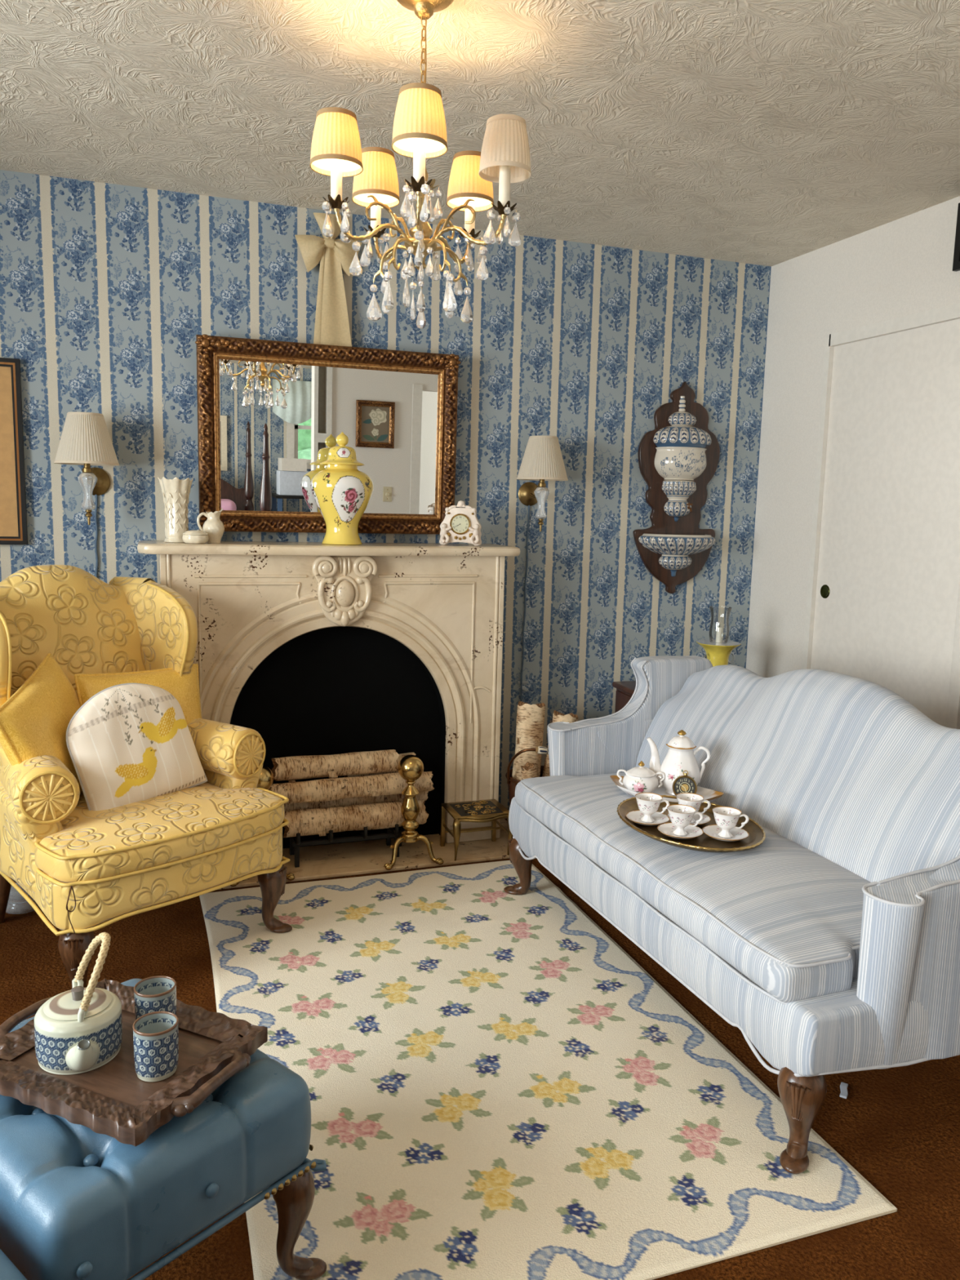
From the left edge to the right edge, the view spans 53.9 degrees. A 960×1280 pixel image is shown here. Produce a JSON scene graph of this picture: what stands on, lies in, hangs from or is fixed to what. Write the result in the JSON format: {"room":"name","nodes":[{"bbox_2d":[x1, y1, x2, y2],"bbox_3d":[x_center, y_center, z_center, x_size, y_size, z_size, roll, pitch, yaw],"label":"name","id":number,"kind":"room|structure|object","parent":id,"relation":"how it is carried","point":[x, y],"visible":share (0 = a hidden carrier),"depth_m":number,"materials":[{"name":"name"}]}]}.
{"room":"living room","nodes":[
{"label":"living room","id":0,"kind":"room"},
{"bbox_2d":[0,169,771,818],"bbox_3d":[-1.083,-0.400,3.607,4.943,2.440,0.100,-1,8,-19],"label":"wall","id":1,"kind":"structure","parent":0,"point":[107,291],"depth_m":3.85,"materials":[{"name":"blue paper"}]},
{"bbox_2d":[0,357,27,544],"bbox_3d":[-1.912,-0.648,3.212,0.655,0.640,0.020,-1,8,-19],"label":"framed picture","id":2,"kind":"object","parent":1,"relation":"attached to","point":[13,513],"visible":1,"depth_m":3.31,"materials":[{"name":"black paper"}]},
{"bbox_2d":[53,411,119,577],"bbox_3d":[-1.375,-0.393,3.326,0.211,0.789,0.235,-1,8,-19],"label":"wall sconce","id":3,"kind":"object","parent":1,"relation":"attached to","point":[85,440],"visible":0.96,"depth_m":3.23,"materials":[{"name":"white fabric"}]},
{"bbox_2d":[82,463,92,472],"bbox_3d":[-1.366,-0.598,3.285,0.034,0.036,0.034,-1,8,-19],"label":"socket","id":4,"kind":"object","parent":3,"relation":"attached to","point":[86,468],"depth_m":3.27,"materials":[{"name":"gold metal"}]},
{"bbox_2d":[195,333,461,534],"bbox_3d":[-0.562,-0.762,3.611,1.001,0.706,0.072,-1,8,-19],"label":"wall mirror","id":5,"kind":"object","parent":1,"relation":"attached to","point":[269,412],"visible":0.91,"depth_m":3.60,"materials":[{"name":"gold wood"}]},
{"bbox_2d":[219,359,438,514],"bbox_3d":[-0.567,-0.764,3.625,0.838,0.552,0.003,-1,10,-19],"label":"mirror glass","id":6,"kind":"object","parent":5,"relation":"attached to","point":[280,419],"depth_m":3.60,"materials":[{"name":"silver metal"}]},
{"bbox_2d":[294,212,362,346],"bbox_3d":[-0.565,-1.343,3.547,0.252,0.493,0.042,-1,8,-19],"label":"ribbon bow","id":7,"kind":"object","parent":1,"relation":"attached to","point":[331,327],"visible":0.95,"depth_m":3.55,"materials":[{"name":"beige fabric"}]},
{"bbox_2d":[516,435,568,702],"bbox_3d":[0.239,-0.221,3.919,0.211,1.219,0.235,-1,8,-19],"label":"wall sconce","id":8,"kind":"object","parent":1,"relation":"attached to","point":[542,461],"visible":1,"depth_m":3.79,"materials":[{"name":"white fabric"}]},
{"bbox_2d":[537,479,546,487],"bbox_3d":[0.253,-0.639,3.848,0.034,0.036,0.034,-1,8,-19],"label":"socket","id":9,"kind":"object","parent":8,"relation":"attached to","point":[541,484],"depth_m":3.84,"materials":[{"name":"gold metal"}]},
{"bbox_2d":[632,381,719,593],"bbox_3d":[0.899,-0.658,4.115,0.410,0.928,0.177,-1,8,-19],"label":"fountain","id":10,"kind":"object","parent":1,"relation":"attached to","point":[677,459],"visible":1,"depth_m":4.13,"materials":[{"name":"white ceramic"}]},
{"bbox_2d":[638,533,715,555],"bbox_3d":[0.892,-0.415,4.142,0.366,0.094,0.165,-1,8,-19],"label":"basin","id":11,"kind":"object","parent":10,"relation":"in","point":[649,544],"depth_m":4.10,"materials":[{"name":"ceramic"}]},
{"bbox_2d":[663,501,691,521],"bbox_3d":[0.881,-0.565,4.165,0.133,0.090,0.061,-1,8,-19],"label":"bowl","id":12,"kind":"object","parent":10,"relation":"on","point":[673,511],"depth_m":4.15,"materials":[{"name":"ceramic"}]},
{"bbox_2d":[686,502,693,511],"bbox_3d":[0.916,-0.582,4.142,0.030,0.042,0.027,3,8,13],"label":"tap","id":13,"kind":"object","parent":10,"relation":"on","point":[688,505],"depth_m":4.14,"materials":[{"name":"metal"}]},
{"bbox_2d":[0,0,959,266],"bbox_3d":[0.459,-1.166,0.182,5.843,0.100,7.300,-1,8,-19],"label":"ceiling","id":14,"kind":"structure","parent":0,"point":[760,132],"depth_m":2.56,"materials":[{"name":"paint"}]},
{"bbox_2d":[309,0,531,328],"bbox_3d":[-0.139,-1.056,2.089,0.473,0.674,0.455,-5,10,-38],"label":"chandelier","id":15,"kind":"object","parent":14,"relation":"hanging from","point":[420,129],"visible":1,"depth_m":2.04,"materials":[{"name":"gold metal"}]},
{"bbox_2d":[322,158,349,209],"bbox_3d":[-0.307,-0.980,2.020,0.060,0.112,0.060,-1,8,-19],"label":"candle","id":16,"kind":"object","parent":15,"relation":"on","point":[335,202],"depth_m":2.01,"materials":[{"name":"white wax"}]},
{"bbox_2d":[363,193,386,238],"bbox_3d":[-0.246,-1.008,2.232,0.060,0.112,0.060,-1,8,-19],"label":"candle","id":17,"kind":"object","parent":15,"relation":"on","point":[375,211],"depth_m":2.22,"materials":[{"name":"white wax"}]},
{"bbox_2d":[404,137,431,192],"bbox_3d":[-0.122,-0.958,1.898,0.060,0.112,0.060,-1,8,-19],"label":"candle","id":18,"kind":"object","parent":15,"relation":"on","point":[418,184],"depth_m":1.89,"materials":[{"name":"white wax"}]},
{"bbox_2d":[458,196,480,238],"bbox_3d":[-0.024,-1.004,2.241,0.060,0.112,0.060,-1,8,-19],"label":"candle","id":19,"kind":"object","parent":15,"relation":"on","point":[476,204],"depth_m":2.23,"materials":[{"name":"white wax"}]},
{"bbox_2d":[491,165,516,215],"bbox_3d":[0.053,-0.973,2.035,0.060,0.112,0.060,-1,8,-19],"label":"candle","id":20,"kind":"object","parent":15,"relation":"on","point":[508,174],"depth_m":2.03,"materials":[{"name":"white wax"}]},
{"bbox_2d":[0,818,959,1279],"bbox_3d":[0.400,1.348,0.535,5.843,0.100,7.300,-1,8,-19],"label":"floor","id":21,"kind":"structure","parent":0,"point":[898,1127],"depth_m":2.14,"materials":[{"name":"brown wood"}]},
{"bbox_2d":[0,1248,26,1279],"bbox_3d":[-0.810,0.828,0.946,0.560,0.760,0.720,8,10,39],"label":"leather armchair","id":22,"kind":"object","parent":21,"relation":"on","point":[8,1271],"visible":1,"depth_m":1.20,"materials":[{"name":"blue leather"}]},
{"bbox_2d":[5,879,39,914],"bbox_3d":[-1.518,0.836,3.130,0.119,0.106,0.121,-1,8,-19],"label":"glass vase","id":23,"kind":"object","parent":21,"relation":"on","point":[17,904],"visible":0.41,"depth_m":3.08,"materials":[{"name":"white"}]},
{"bbox_2d":[0,564,292,988],"bbox_3d":[-1.096,0.362,2.896,0.853,1.142,0.790,8,11,41],"label":"chair","id":24,"kind":"object","parent":21,"relation":"on","point":[84,868],"visible":0.89,"depth_m":2.75,"materials":[{"name":"yellow fabric"}]},
{"bbox_2d":[0,652,82,794],"bbox_3d":[-1.258,0.293,2.776,0.185,0.470,0.485,1,8,-6],"label":"throw pillow","id":25,"kind":"object","parent":24,"relation":"on","point":[34,721],"visible":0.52,"depth_m":2.67,"materials":[{"name":"yellow fabric"}]},
{"bbox_2d":[66,683,207,810],"bbox_3d":[-1.032,0.329,2.842,0.177,0.389,0.408,8,10,38],"label":"pillow","id":26,"kind":"object","parent":24,"relation":"on","point":[128,743],"visible":0.96,"depth_m":2.77,"materials":[{"name":"fabric"}]},
{"bbox_2d":[74,663,201,724],"bbox_3d":[-1.068,0.286,3.021,0.416,0.389,0.169,-7,11,-44],"label":"throw pillow","id":27,"kind":"object","parent":24,"relation":"on","point":[185,688],"visible":0.25,"depth_m":3.03,"materials":[{"name":"yellow fabric"}]},
{"bbox_2d":[34,782,284,883],"bbox_3d":[-1.012,0.520,2.839,0.618,0.116,0.716,8,11,41],"label":"seat cushion","id":28,"kind":"object","parent":24,"relation":"on","point":[206,821],"depth_m":2.63,"materials":[{"name":"yellow fabric"}]},
{"bbox_2d":[0,978,326,1279],"bbox_3d":[-0.633,0.912,1.621,0.582,0.414,0.498,8,10,39],"label":"tufted ottoman","id":29,"kind":"object","parent":21,"relation":"on","point":[77,1202],"visible":0.59,"depth_m":1.42,"materials":[{"name":"blue leather"}]},
{"bbox_2d":[0,978,267,1146],"bbox_3d":[-0.605,0.688,1.582,0.447,0.044,0.310,5,9,24],"label":"tray","id":30,"kind":"object","parent":29,"relation":"on","point":[110,1099],"visible":0.73,"depth_m":1.51,"materials":[{"name":"brown wood"}]},
{"bbox_2d":[34,932,122,1075],"bbox_3d":[-0.668,0.592,1.556,0.134,0.202,0.157,2,8,7],"label":"teapot","id":31,"kind":"object","parent":30,"relation":"on","point":[78,1029],"visible":1,"depth_m":1.53,"materials":[{"name":"ceramic"}]},
{"bbox_2d":[133,975,176,1020],"bbox_3d":[-0.564,0.641,1.645,0.070,0.085,0.070,-3,9,-26],"label":"tea cup","id":32,"kind":"object","parent":30,"relation":"on","point":[157,993],"visible":0.55,"depth_m":1.63,"materials":[{"name":"ceramic"}]},
{"bbox_2d":[132,1011,178,1081],"bbox_3d":[-0.524,0.658,1.529,0.070,0.085,0.070,2,8,7],"label":"tea cup","id":33,"kind":"object","parent":30,"relation":"on","point":[155,1033],"visible":1,"depth_m":1.50,"materials":[{"name":"ceramic"}]},
{"bbox_2d":[198,817,513,892],"bbox_3d":[-0.535,0.826,3.684,1.490,0.015,0.456,-1,8,-19],"label":"hearth slab","id":34,"kind":"object","parent":21,"relation":"on","point":[371,856],"visible":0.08,"depth_m":3.63,"materials":[{"name":"beige stone"}]},
{"bbox_2d":[230,764,294,886],"bbox_3d":[-0.802,0.643,3.426,0.225,0.412,0.252,-1,8,-19],"label":"andiron","id":35,"kind":"object","parent":34,"relation":"on","point":[266,778],"visible":0.12,"depth_m":3.33,"materials":[{"name":"gold metal"}]},
{"bbox_2d":[137,540,519,848],"bbox_3d":[-0.559,0.225,3.650,1.409,1.185,0.333,-1,8,-19],"label":"fireplace","id":36,"kind":"object","parent":34,"relation":"on","point":[313,648],"visible":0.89,"depth_m":3.63,"materials":[{"name":"beige stone"}]},
{"bbox_2d":[157,476,193,542],"bbox_3d":[-1.088,-0.466,3.387,0.113,0.230,0.113,2,8,3],"label":"vase","id":37,"kind":"object","parent":36,"relation":"on","point":[175,492],"visible":0.91,"depth_m":3.35,"materials":[{"name":"white ceramic"}]},
{"bbox_2d":[182,529,208,543],"bbox_3d":[-1.005,-0.365,3.338,0.090,0.048,0.090,-1,8,-19],"label":"trinket box","id":38,"kind":"object","parent":36,"relation":"on","point":[192,536],"visible":1,"depth_m":3.31,"materials":[{"name":"white ceramic"}]},
{"bbox_2d":[196,508,224,542],"bbox_3d":[-0.965,-0.413,3.408,0.085,0.125,0.076,3,8,10],"label":"pitcher","id":39,"kind":"object","parent":36,"relation":"on","point":[213,526],"visible":0.97,"depth_m":3.38,"materials":[{"name":"white ceramic"}]},
{"bbox_2d":[137,540,519,556],"bbox_3d":[-0.545,-0.344,3.571,1.409,0.037,0.333,-1,8,-19],"label":"mantel shelf","id":40,"kind":"object","parent":36,"relation":"attached to","point":[224,548],"depth_m":3.42,"materials":[{"name":"beige stone"}]},
{"bbox_2d":[310,431,373,544],"bbox_3d":[-0.517,-0.569,3.545,0.234,0.416,0.234,-5,10,-39],"label":"ginger jar","id":41,"kind":"object","parent":36,"relation":"on","point":[341,492],"visible":1,"depth_m":3.48,"materials":[{"name":"ceramic"}]},
{"bbox_2d":[439,500,481,546],"bbox_3d":[-0.076,-0.458,3.696,0.164,0.174,0.062,2,8,6],"label":"mantel clock","id":42,"kind":"object","parent":36,"relation":"on","point":[460,523],"visible":1,"depth_m":3.68,"materials":[{"name":"ceramic"}]},
{"bbox_2d":[289,823,400,867],"bbox_3d":[-0.521,0.751,3.623,0.410,0.151,0.232,-1,8,-19],"label":"grate","id":43,"kind":"object","parent":34,"relation":"on","point":[295,846],"visible":0.52,"depth_m":3.55,"materials":[{"name":"black metal"}]},
{"bbox_2d":[282,799,428,837],"bbox_3d":[-0.470,0.672,3.586,0.553,0.106,0.105,-2,9,-22],"label":"birch log","id":44,"kind":"object","parent":43,"relation":"on","point":[308,821],"visible":0.84,"depth_m":3.54,"materials":[{"name":"beige wood"}]},
{"bbox_2d":[267,771,434,804],"bbox_3d":[-0.483,0.557,3.571,0.636,0.086,0.094,-2,9,-21],"label":"birch log","id":45,"kind":"object","parent":44,"relation":"on","point":[332,788],"visible":0.77,"depth_m":3.53,"materials":[{"name":"beige wood"}]},
{"bbox_2d":[271,749,399,782],"bbox_3d":[-0.547,0.477,3.580,0.479,0.099,0.100,-2,9,-22],"label":"birch log","id":46,"kind":"object","parent":45,"relation":"on","point":[293,767],"visible":0.98,"depth_m":3.54,"materials":[{"name":"beige wood"}]},
{"bbox_2d":[284,791,428,811],"bbox_3d":[-0.486,0.614,3.664,0.578,0.097,0.101,-2,9,-20],"label":"birch log","id":47,"kind":"object","parent":44,"relation":"on","point":[422,795],"visible":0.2,"depth_m":3.62,"materials":[{"name":"beige wood"}]},
{"bbox_2d":[343,752,415,777],"bbox_3d":[-0.395,0.504,3.720,0.296,0.114,0.100,-2,9,-22],"label":"birch log","id":48,"kind":"object","parent":47,"relation":"on","point":[401,756],"visible":0.1,"depth_m":3.70,"materials":[{"name":"beige wood"}]},
{"bbox_2d":[384,755,444,870],"bbox_3d":[-0.278,0.629,3.608,0.225,0.412,0.252,-1,8,-19],"label":"andiron","id":49,"kind":"object","parent":34,"relation":"on","point":[410,767],"visible":1,"depth_m":3.54,"materials":[{"name":"gold metal"}]},
{"bbox_2d":[440,799,512,861],"bbox_3d":[-0.013,0.741,3.689,0.251,0.179,0.218,-1,8,-19],"label":"stool","id":50,"kind":"object","parent":34,"relation":"on","point":[488,810],"visible":0.96,"depth_m":3.67,"materials":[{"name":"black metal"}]},
{"bbox_2d":[505,746,548,806],"bbox_3d":[0.242,0.610,3.854,0.300,0.437,0.302,-1,8,-19],"label":"bucket","id":51,"kind":"object","parent":21,"relation":"on","point":[512,783],"visible":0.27,"depth_m":3.78,"materials":[{"name":"brown metal"}]},
{"bbox_2d":[511,701,545,781],"bbox_3d":[0.191,0.531,3.853,0.116,0.559,0.172,4,8,19],"label":"birch log","id":52,"kind":"object","parent":51,"relation":"in","point":[530,722],"visible":0.52,"depth_m":3.81,"materials":[{"name":"beige wood"}]},
{"bbox_2d":[520,761,538,779],"bbox_3d":[0.210,0.652,3.769,0.110,0.333,0.071,-1,8,-19],"label":"birch log","id":53,"kind":"object","parent":51,"relation":"in","point":[530,770],"visible":0.17,"depth_m":3.72,"materials":[{"name":"beige wood"}]},
{"bbox_2d":[542,710,577,777],"bbox_3d":[0.311,0.551,3.870,0.179,0.517,0.113,-4,10,-36],"label":"birch log","id":54,"kind":"object","parent":51,"relation":"in","point":[571,717],"visible":0.16,"depth_m":3.84,"materials":[{"name":"beige wood"}]},
{"bbox_2d":[199,860,897,1279],"bbox_3d":[-0.075,0.994,2.558,1.220,0.015,1.936,-1,8,-19],"label":"area rug","id":55,"kind":"object","parent":21,"relation":"on","point":[499,1090],"visible":0.94,"depth_m":2.17,"materials":[{"name":"beige fabric"}]},
{"bbox_2d":[612,680,635,712],"bbox_3d":[0.894,0.508,4.073,0.540,0.606,0.440,-1,8,-16],"label":"end table","id":56,"kind":"object","parent":21,"relation":"on","point":[625,690],"visible":0.12,"depth_m":4.10,"materials":[{"name":"red wood"}]},
{"bbox_2d":[696,605,741,666],"bbox_3d":[1.017,0.033,4.035,0.185,0.349,0.185,-3,9,-30],"label":"candle holder","id":57,"kind":"object","parent":56,"relation":"on","point":[718,651],"visible":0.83,"depth_m":4.00,"materials":[{"name":"yellow ceramic"}]},
{"bbox_2d":[715,624,722,642],"bbox_3d":[1.019,-0.028,4.027,0.025,0.075,0.025,-1,8,-19],"label":"candle","id":58,"kind":"object","parent":57,"relation":"on","point":[719,629],"depth_m":4.02,"materials":[{"name":"white wax"}]},
{"bbox_2d":[503,655,959,1173],"bbox_3d":[0.753,0.551,2.718,0.836,0.896,1.652,-2,9,-21],"label":"sofa","id":59,"kind":"object","parent":21,"relation":"on","point":[831,943],"visible":0.9,"depth_m":2.38,"materials":[{"name":"blue fabric"}]},
{"bbox_2d":[609,775,724,802],"bbox_3d":[0.568,0.463,2.901,0.357,0.039,0.182,6,9,27],"label":"serving plate","id":60,"kind":"object","parent":59,"relation":"on","point":[710,795],"visible":0.35,"depth_m":2.90,"materials":[{"name":"ceramic"}]},
{"bbox_2d":[616,760,665,792],"bbox_3d":[0.494,0.421,2.905,0.109,0.103,0.109,-4,10,-36],"label":"sugar bowl","id":61,"kind":"object","parent":60,"relation":"on","point":[641,779],"visible":0.89,"depth_m":2.87,"materials":[{"name":"ceramic"}]},
{"bbox_2d":[646,729,710,795],"bbox_3d":[0.611,0.374,2.922,0.148,0.198,0.136,-3,9,-29],"label":"coffee pot","id":62,"kind":"object","parent":60,"relation":"on","point":[680,757],"visible":0.83,"depth_m":2.89,"materials":[{"name":"ceramic"}]},
{"bbox_2d":[672,770,697,795],"bbox_3d":[0.617,0.438,2.847,0.073,0.086,0.031,3,8,13],"label":"watch","id":63,"kind":"object","parent":60,"relation":"on","point":[682,784],"visible":0.84,"depth_m":2.85,"materials":[{"name":"gold metal"}]},
{"bbox_2d":[616,795,765,852],"bbox_3d":[0.578,0.508,2.620,0.358,0.025,0.467,-2,9,-25],"label":"oval tray","id":64,"kind":"object","parent":59,"relation":"on","point":[704,842],"visible":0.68,"depth_m":2.54,"materials":[{"name":"gold metal"}]},
{"bbox_2d":[626,809,670,826],"bbox_3d":[0.470,0.503,2.650,0.120,0.016,0.122,0,8,-11],"label":"saucer","id":65,"kind":"object","parent":64,"relation":"on","point":[635,816],"visible":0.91,"depth_m":2.66,"materials":[{"name":"ceramic"}]},
{"bbox_2d":[635,792,669,822],"bbox_3d":[0.475,0.472,2.647,0.084,0.070,0.076,-2,9,-22],"label":"teacup","id":66,"kind":"object","parent":65,"relation":"on","point":[648,803],"visible":1,"depth_m":2.63,"materials":[{"name":"ceramic"}]},
{"bbox_2d":[657,822,703,839],"bbox_3d":[0.540,0.519,2.548,0.120,0.016,0.122,0,8,-11],"label":"saucer","id":67,"kind":"object","parent":64,"relation":"on","point":[666,828],"visible":0.84,"depth_m":2.56,"materials":[{"name":"ceramic"}]},
{"bbox_2d":[666,804,703,835],"bbox_3d":[0.544,0.488,2.545,0.084,0.070,0.076,-2,9,-22],"label":"teacup","id":68,"kind":"object","parent":67,"relation":"on","point":[681,815],"visible":1,"depth_m":2.53,"materials":[{"name":"ceramic"}]},
{"bbox_2d":[666,811,711,825],"bbox_3d":[0.586,0.505,2.656,0.120,0.016,0.122,0,8,-11],"label":"saucer","id":69,"kind":"object","parent":64,"relation":"on","point":[706,819],"visible":0.27,"depth_m":2.66,"materials":[{"name":"ceramic"}]},
{"bbox_2d":[675,792,711,822],"bbox_3d":[0.591,0.474,2.654,0.084,0.070,0.076,-2,9,-22],"label":"teacup","id":70,"kind":"object","parent":69,"relation":"on","point":[694,800],"visible":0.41,"depth_m":2.64,"materials":[{"name":"ceramic"}]},
{"bbox_2d":[702,824,749,841],"bbox_3d":[0.659,0.523,2.539,0.120,0.016,0.122,0,8,-11],"label":"saucer","id":71,"kind":"object","parent":64,"relation":"on","point":[713,830],"visible":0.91,"depth_m":2.55,"materials":[{"name":"ceramic"}]},
{"bbox_2d":[711,806,749,838],"bbox_3d":[0.664,0.492,2.537,0.084,0.070,0.076,-2,9,-22],"label":"teacup","id":72,"kind":"object","parent":71,"relation":"on","point":[726,818],"visible":1,"depth_m":2.52,"materials":[{"name":"ceramic"}]},
{"bbox_2d":[515,773,876,1002],"bbox_3d":[0.601,0.587,2.663,0.510,0.142,1.405,-2,9,-21],"label":"seat cushion","id":73,"kind":"object","parent":59,"relation":"on","point":[782,915],"depth_m":2.31,"materials":[{"name":"blue fabric"}]},
{"bbox_2d":[839,1081,848,1098],"bbox_3d":[0.860,1.064,2.233,0.018,0.010,0.062,5,9,22],"label":"paper scrap","id":74,"kind":"object","parent":21,"relation":"on","point":[843,1086],"visible":1,"depth_m":2.23,"materials":[{"name":"white paper"}]},
{"bbox_2d":[746,195,959,677],"bbox_3d":[2.794,0.024,1.233,0.800,2.440,7.200,-1,8,-19],"label":"wall","id":75,"kind":"structure","parent":0,"point":[901,267],"depth_m":4.03,"materials":[{"name":"white paint"}]},
{"bbox_2d":[801,302,959,669],"bbox_3d":[1.699,-0.110,3.297,0.106,2.080,1.573,-1,8,-19],"label":"trim","id":76,"kind":"structure","parent":75,"relation":"attached to","point":[949,313],"depth_m":3.88,"materials":[{"name":"white wood"}]},
{"bbox_2d":[810,318,959,728],"bbox_3d":[1.562,-0.145,3.630,0.036,2.026,0.799,-1,8,-19],"label":"door","id":77,"kind":"structure","parent":75,"relation":"in","point":[886,615],"depth_m":3.56,"materials":[{"name":"white wood"}]},
{"bbox_2d":[952,202,959,271],"bbox_3d":[1.729,-1.333,2.948,0.018,0.220,0.600,-1,8,-19],"label":"framed picture","id":78,"kind":"object","parent":75,"relation":"attached to","point":[956,264],"visible":1,"depth_m":3.22,"materials":[{"name":"black metal"}]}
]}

